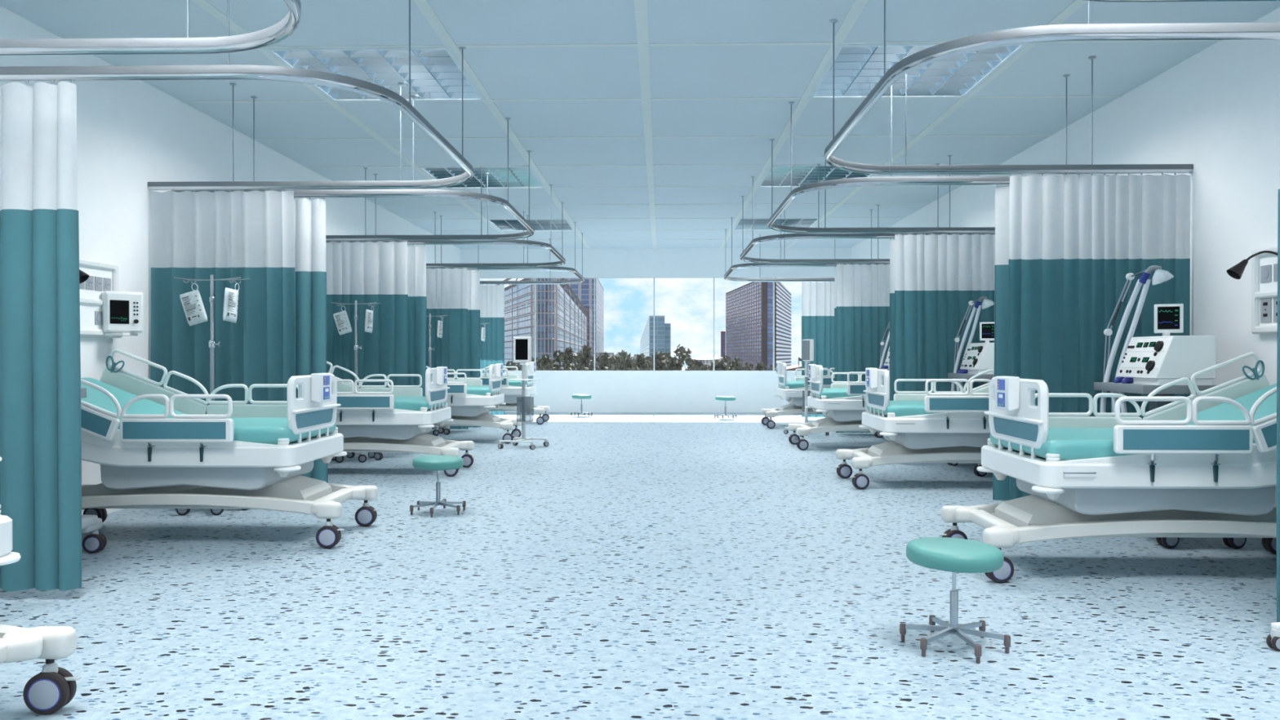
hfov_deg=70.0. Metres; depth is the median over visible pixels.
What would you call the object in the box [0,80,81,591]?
privacy curtain
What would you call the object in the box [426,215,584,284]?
track
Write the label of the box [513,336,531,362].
monitor
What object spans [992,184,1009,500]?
privacy curtain
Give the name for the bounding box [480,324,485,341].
bag
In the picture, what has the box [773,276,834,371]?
window
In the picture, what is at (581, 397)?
stool
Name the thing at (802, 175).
ceiling light
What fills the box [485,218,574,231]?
ceiling light
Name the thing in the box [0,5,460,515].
wall
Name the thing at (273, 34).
track
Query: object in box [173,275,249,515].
stand
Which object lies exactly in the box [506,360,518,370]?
tree
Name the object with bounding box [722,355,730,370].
tree
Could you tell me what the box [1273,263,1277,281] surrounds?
socket
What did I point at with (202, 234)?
privacy curtain
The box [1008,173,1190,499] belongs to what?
privacy curtain
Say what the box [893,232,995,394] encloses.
privacy curtain
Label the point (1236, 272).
gooseneck lamp
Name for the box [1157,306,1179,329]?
screen
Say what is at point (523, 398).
basket
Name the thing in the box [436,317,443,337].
bag
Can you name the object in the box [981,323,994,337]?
screen
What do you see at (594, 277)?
window
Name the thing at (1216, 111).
wall
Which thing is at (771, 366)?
tree
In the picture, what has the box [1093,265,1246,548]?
ventilator
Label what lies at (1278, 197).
privacy curtain
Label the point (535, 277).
window
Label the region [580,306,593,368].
tower
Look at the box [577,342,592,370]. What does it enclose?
tree
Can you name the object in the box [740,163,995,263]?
track
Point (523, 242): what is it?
track
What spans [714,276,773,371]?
window
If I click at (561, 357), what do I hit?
tree
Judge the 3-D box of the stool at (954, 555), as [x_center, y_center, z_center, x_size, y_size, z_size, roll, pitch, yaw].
[1.290,0.968,3.752,0.431,0.421,0.396,0,0,29]
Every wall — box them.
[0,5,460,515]
[460,248,851,413]
[851,7,1279,506]
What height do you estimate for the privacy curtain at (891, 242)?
2.498 m
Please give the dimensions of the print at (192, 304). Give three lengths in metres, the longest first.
0.184 x 0.115 x 0.004 m
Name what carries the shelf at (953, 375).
attached to the cart at (978, 357)
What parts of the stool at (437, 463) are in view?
leg, leg, leg, seat, leg, leg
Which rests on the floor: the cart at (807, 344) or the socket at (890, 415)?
the cart at (807, 344)
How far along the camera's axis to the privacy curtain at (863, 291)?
13.45 m
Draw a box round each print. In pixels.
[181,295,201,320]
[227,292,239,316]
[334,314,347,331]
[367,311,373,328]
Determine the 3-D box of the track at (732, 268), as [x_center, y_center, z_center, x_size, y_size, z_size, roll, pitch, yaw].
[2.867,-1.859,15.319,2.811,0.860,2.951,0,0,1]
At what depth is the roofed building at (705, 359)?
156.41 m
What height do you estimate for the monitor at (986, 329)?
0.190 m
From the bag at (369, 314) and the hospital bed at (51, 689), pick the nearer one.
the hospital bed at (51, 689)
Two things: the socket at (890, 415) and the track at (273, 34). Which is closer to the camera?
the track at (273, 34)
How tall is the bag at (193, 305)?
0.333 m
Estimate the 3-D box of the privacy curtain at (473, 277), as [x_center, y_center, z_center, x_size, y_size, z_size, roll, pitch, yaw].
[-3.175,-0.183,14.468,1.301,2.498,0.081,0,0,1]
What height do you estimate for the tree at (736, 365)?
12.108 m
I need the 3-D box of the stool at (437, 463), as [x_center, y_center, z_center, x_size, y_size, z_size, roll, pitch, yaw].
[-1.534,0.949,6.942,0.431,0.421,0.396,0,0,37]
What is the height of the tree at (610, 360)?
12.226 m
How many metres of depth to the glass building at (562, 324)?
111.18 m
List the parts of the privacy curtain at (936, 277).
panel, panel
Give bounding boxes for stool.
[409,455,466,517]
[570,394,592,417]
[714,395,736,419]
[899,537,1010,663]
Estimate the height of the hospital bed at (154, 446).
1.243 m
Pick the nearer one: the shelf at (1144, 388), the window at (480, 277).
the shelf at (1144, 388)
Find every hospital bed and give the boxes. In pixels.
[0,457,80,715]
[80,348,379,548]
[326,361,475,476]
[426,363,521,443]
[480,361,550,424]
[760,361,835,428]
[786,364,889,450]
[835,367,994,489]
[938,351,1276,582]
[1266,622,1279,651]
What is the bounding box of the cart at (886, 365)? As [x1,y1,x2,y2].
[874,321,889,437]
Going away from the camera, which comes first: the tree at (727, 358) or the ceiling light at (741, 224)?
the ceiling light at (741, 224)
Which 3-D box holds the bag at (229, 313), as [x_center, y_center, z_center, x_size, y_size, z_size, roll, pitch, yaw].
[-3.145,-0.441,7.029,0.049,0.309,0.181,0,0,15]
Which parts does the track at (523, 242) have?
hanger rod, hanger rod, rail, hanger rod, hanger rod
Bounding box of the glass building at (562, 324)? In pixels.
[495,278,589,370]
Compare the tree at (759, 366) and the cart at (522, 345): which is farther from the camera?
the tree at (759, 366)
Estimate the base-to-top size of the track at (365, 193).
0.860 m
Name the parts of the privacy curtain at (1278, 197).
panel, panel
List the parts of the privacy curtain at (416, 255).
panel, panel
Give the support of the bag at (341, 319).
hanging from the stand at (377, 455)
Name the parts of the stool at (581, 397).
seat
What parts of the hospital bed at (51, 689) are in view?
deck frame, frame, stem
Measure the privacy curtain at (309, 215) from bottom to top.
2.498 m
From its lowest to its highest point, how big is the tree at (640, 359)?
12.350 m
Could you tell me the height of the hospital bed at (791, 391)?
1.243 m
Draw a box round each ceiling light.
[263,47,486,101]
[417,166,546,188]
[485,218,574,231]
[732,217,822,230]
[756,164,875,186]
[807,43,1029,98]
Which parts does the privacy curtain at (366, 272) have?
panel, panel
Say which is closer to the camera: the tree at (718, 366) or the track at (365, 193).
the track at (365, 193)
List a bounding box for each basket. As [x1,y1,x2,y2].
[516,396,533,422]
[802,390,815,412]
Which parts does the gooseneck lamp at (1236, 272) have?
lamp shade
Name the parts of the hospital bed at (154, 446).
rail panel, rail, position handle, release lever, panel, rail, rail panel, rail, release lever, mattress, deck frame, frame, panel, rail, post, post, footboard, footboard panel, post, control panel, post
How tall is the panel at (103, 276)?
0.550 m
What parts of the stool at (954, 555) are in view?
leg, leg, leg, seat, leg, leg, leg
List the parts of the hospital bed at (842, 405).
control panel, footboard panel, footboard, frame, mattress, deck frame, panel, rail, rail panel, rail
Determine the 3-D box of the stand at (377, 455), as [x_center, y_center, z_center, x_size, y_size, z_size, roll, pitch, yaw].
[-3.225,0.231,10.382,0.592,1.814,0.529,0,0,1]
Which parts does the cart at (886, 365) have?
support arm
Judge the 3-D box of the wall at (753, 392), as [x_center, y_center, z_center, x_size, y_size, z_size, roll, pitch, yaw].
[0.307,-0.763,18.984,8.095,3.704,0.100,0,0,1]
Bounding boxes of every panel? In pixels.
[79,257,118,336]
[1251,245,1277,333]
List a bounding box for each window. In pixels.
[480,277,535,371]
[534,277,594,371]
[594,277,653,371]
[653,277,714,371]
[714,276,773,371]
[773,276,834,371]
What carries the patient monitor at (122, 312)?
attached to the wall at (131, 134)
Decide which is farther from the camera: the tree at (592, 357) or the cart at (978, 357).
the tree at (592, 357)
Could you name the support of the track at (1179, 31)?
hanging from the ceiling
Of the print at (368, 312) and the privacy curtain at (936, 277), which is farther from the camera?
the print at (368, 312)
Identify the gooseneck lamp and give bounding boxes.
[79,269,88,284]
[1226,250,1277,279]
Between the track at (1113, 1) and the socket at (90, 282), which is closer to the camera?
the track at (1113, 1)
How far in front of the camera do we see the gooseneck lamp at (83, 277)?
5.78 m
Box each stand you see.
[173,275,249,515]
[330,300,382,462]
[426,313,450,435]
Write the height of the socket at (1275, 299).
0.165 m
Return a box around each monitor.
[102,290,143,341]
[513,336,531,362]
[802,339,813,360]
[979,321,994,340]
[1154,303,1183,333]
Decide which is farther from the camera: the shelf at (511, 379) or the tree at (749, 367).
the tree at (749, 367)
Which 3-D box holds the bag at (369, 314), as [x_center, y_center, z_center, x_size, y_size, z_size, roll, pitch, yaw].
[-3.070,-0.460,10.358,0.049,0.309,0.181,0,0,15]
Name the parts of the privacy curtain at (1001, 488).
panel, panel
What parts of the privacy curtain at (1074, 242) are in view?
panel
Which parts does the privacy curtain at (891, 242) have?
panel, panel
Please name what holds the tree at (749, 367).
on the ground
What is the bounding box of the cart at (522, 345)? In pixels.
[497,336,548,449]
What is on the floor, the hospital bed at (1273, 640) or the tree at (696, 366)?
the hospital bed at (1273, 640)
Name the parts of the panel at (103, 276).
plate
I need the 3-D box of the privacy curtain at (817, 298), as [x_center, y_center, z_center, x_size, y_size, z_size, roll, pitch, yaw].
[3.628,-0.197,16.771,1.332,2.498,0.088,0,0,1]
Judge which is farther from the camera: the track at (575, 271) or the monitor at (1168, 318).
the track at (575, 271)
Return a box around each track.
[0,0,301,55]
[0,0,473,190]
[173,95,534,240]
[325,173,565,267]
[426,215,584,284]
[724,209,888,281]
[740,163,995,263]
[767,74,1124,233]
[824,0,1279,174]
[1083,0,1279,2]
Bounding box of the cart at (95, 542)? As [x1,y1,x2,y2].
[80,387,106,553]
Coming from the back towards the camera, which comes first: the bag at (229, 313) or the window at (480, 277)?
the window at (480, 277)
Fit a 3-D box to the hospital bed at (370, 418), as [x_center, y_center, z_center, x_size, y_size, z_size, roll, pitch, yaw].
[-2.845,0.524,9.390,2.175,1.243,1.099,0,0,1]
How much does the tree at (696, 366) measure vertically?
12.040 m
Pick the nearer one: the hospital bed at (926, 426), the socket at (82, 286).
the socket at (82, 286)
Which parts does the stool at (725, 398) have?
seat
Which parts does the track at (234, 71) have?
hanger rod, hanger rod, rail, hanger rod, hanger rod, hanger rod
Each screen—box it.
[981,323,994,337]
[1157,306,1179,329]
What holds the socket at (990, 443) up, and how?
attached to the hospital bed at (1204, 465)
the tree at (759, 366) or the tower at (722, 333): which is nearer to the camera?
the tree at (759, 366)
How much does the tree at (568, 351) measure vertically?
13.057 m
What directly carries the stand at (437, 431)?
on the floor
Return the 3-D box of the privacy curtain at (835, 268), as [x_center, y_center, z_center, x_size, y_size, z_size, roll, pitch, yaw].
[3.591,-0.180,13.860,1.273,2.498,0.052,0,0,1]
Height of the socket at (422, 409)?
0.050 m
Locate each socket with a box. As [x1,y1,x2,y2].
[79,281,84,288]
[85,275,93,289]
[94,276,102,290]
[94,311,102,324]
[102,277,111,291]
[277,438,288,445]
[328,426,337,434]
[420,407,426,411]
[887,413,895,417]
[987,438,998,446]
[1045,453,1060,462]
[1260,264,1271,283]
[1260,297,1271,322]
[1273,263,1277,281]
[1273,297,1277,321]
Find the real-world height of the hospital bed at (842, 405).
1.243 m
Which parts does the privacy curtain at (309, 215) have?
panel, panel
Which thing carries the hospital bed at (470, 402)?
on the floor
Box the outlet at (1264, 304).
[1262,302,1267,316]
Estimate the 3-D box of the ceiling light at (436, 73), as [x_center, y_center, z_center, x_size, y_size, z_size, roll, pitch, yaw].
[-2.017,-2.297,7.227,1.350,0.118,1.362,0,0,1]
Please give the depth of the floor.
4.45 m
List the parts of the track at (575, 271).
hanger rod, rail, hanger rod, hanger rod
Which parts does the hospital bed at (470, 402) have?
rail panel, rail, panel, rail, deck frame, frame, mattress, footboard, footboard panel, control panel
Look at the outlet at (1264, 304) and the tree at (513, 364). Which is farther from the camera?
the tree at (513, 364)
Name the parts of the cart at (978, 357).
support arm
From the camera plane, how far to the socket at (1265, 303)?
5.86 m
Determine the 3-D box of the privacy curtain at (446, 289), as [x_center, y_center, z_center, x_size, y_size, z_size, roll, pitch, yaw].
[-3.243,-0.181,14.099,1.186,2.498,0.056,0,0,1]
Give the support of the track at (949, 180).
hanging from the ceiling
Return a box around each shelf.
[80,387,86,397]
[506,378,540,380]
[947,373,994,379]
[1093,382,1216,394]
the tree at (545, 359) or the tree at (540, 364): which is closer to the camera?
the tree at (540, 364)
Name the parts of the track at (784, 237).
hanger rod, hanger rod, hanger rod, rail, hanger rod, hanger rod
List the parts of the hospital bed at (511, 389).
rail panel, rail, rail, panel, deck frame, frame, mattress, footboard, control panel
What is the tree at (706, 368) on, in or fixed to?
on the ground
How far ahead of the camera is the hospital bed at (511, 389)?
15.65 m
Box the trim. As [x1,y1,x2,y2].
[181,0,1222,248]
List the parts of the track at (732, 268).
hanger rod, hanger rod, rail, hanger rod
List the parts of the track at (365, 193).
hanger rod, rail, hanger rod, hanger rod, hanger rod, hanger rod, hanger rod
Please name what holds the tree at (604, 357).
on the ground
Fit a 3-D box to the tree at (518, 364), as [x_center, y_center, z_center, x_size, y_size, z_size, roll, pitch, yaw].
[-9.766,5.839,77.073,4.025,11.837,3.374,0,0,17]
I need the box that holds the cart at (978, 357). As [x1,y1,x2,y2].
[946,296,994,476]
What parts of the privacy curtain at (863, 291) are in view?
panel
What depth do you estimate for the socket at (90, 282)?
6.61 m
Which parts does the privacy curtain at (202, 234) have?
panel, panel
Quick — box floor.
[0,412,1279,719]
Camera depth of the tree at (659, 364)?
59.74 m
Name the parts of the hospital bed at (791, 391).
control panel, footboard panel, footboard, frame, mattress, panel, deck frame, rail, rail, rail panel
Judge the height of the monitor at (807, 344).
0.325 m
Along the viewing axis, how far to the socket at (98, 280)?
6.72 m
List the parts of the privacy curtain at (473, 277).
panel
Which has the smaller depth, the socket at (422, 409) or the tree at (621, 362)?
the socket at (422, 409)
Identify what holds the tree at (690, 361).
on the ground
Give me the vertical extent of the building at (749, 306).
29.192 m
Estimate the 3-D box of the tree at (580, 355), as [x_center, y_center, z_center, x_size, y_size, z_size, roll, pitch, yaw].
[-3.768,5.668,60.417,4.563,12.376,4.061,0,0,-22]
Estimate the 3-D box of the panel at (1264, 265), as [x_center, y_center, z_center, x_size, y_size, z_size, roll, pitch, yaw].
[4.015,-0.440,5.128,0.055,0.550,1.740,0,0,1]
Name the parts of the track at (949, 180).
hanger rod, hanger rod, hanger rod, hanger rod, rail, hanger rod, hanger rod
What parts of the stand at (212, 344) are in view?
hook arm, hook arm, clamp knob, hook arm, hook arm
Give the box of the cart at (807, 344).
[783,339,829,436]
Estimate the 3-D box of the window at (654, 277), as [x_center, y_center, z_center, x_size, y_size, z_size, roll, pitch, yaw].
[0.914,-0.741,18.960,1.239,1.950,0.040,0,0,1]
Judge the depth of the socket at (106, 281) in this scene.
6.81 m
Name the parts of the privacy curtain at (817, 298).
panel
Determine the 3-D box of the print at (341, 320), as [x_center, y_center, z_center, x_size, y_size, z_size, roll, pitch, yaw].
[-3.395,-0.428,10.413,0.115,0.184,0.004,-17,2,-4]
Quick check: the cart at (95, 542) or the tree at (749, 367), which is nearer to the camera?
the cart at (95, 542)
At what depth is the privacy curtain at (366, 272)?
10.77 m
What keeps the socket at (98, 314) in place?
attached to the panel at (103, 276)
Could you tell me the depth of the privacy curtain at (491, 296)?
17.42 m
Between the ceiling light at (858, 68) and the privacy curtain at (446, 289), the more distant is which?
the privacy curtain at (446, 289)
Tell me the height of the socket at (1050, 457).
0.050 m
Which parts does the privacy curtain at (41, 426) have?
panel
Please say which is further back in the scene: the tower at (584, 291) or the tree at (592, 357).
the tower at (584, 291)
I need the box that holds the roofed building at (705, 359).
[692,353,724,367]
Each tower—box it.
[558,278,604,370]
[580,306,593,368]
[640,315,671,360]
[720,331,725,358]
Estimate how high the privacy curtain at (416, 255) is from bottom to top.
2.498 m
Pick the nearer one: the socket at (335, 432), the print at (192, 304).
the socket at (335, 432)
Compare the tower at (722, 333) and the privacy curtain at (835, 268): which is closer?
the privacy curtain at (835, 268)
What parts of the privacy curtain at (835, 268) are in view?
panel, panel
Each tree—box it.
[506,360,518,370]
[517,362,521,370]
[531,355,544,370]
[537,353,556,370]
[542,350,569,370]
[561,346,573,369]
[567,352,586,370]
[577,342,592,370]
[582,354,601,370]
[596,351,611,370]
[603,354,615,370]
[605,349,639,370]
[631,352,653,370]
[648,350,669,370]
[662,343,692,370]
[684,357,693,370]
[688,359,704,370]
[703,364,710,370]
[706,357,730,370]
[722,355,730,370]
[728,356,748,370]
[743,362,753,370]
[751,361,767,370]
[768,364,776,370]
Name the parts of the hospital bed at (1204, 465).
post, control panel, post, footboard panel, footboard, post, post, frame handle, rail, panel, frame, deck frame, mattress, release lever, rail, rail panel, rail, panel, release lever, position handle, rail, rail panel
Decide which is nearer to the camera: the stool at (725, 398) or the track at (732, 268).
the track at (732, 268)
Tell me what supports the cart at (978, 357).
on the floor
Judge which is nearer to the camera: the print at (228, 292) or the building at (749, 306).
the print at (228, 292)
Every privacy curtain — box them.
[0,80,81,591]
[150,189,295,414]
[293,197,328,483]
[325,240,408,388]
[407,244,426,396]
[426,267,468,429]
[467,270,480,427]
[480,284,504,414]
[801,281,834,417]
[834,266,836,381]
[835,263,889,432]
[888,238,894,441]
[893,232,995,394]
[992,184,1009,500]
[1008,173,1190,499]
[1276,147,1279,622]
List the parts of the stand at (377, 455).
hook arm, clamp knob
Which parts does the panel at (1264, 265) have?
plate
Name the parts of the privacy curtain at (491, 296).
panel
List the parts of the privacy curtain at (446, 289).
panel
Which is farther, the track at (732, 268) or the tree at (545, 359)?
the tree at (545, 359)
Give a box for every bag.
[179,283,207,325]
[222,283,239,323]
[333,306,351,334]
[364,306,373,333]
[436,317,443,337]
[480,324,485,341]
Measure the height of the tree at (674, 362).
12.866 m
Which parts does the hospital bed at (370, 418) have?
release lever, rail, panel, rail panel, rail, release lever, panel, rail, mattress, deck frame, frame, footboard, footboard panel, control panel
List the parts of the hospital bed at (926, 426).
control panel, footboard panel, footboard, mattress, frame, panel, deck frame, rail, release lever, rail, rail panel, panel, rail, release lever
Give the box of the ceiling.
[0,0,1279,248]
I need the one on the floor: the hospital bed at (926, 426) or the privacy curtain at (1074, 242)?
the hospital bed at (926, 426)
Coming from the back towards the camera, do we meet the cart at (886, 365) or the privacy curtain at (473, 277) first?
the privacy curtain at (473, 277)
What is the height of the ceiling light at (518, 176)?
0.118 m
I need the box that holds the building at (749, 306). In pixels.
[725,277,791,370]
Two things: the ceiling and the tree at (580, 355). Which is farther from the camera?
the tree at (580, 355)

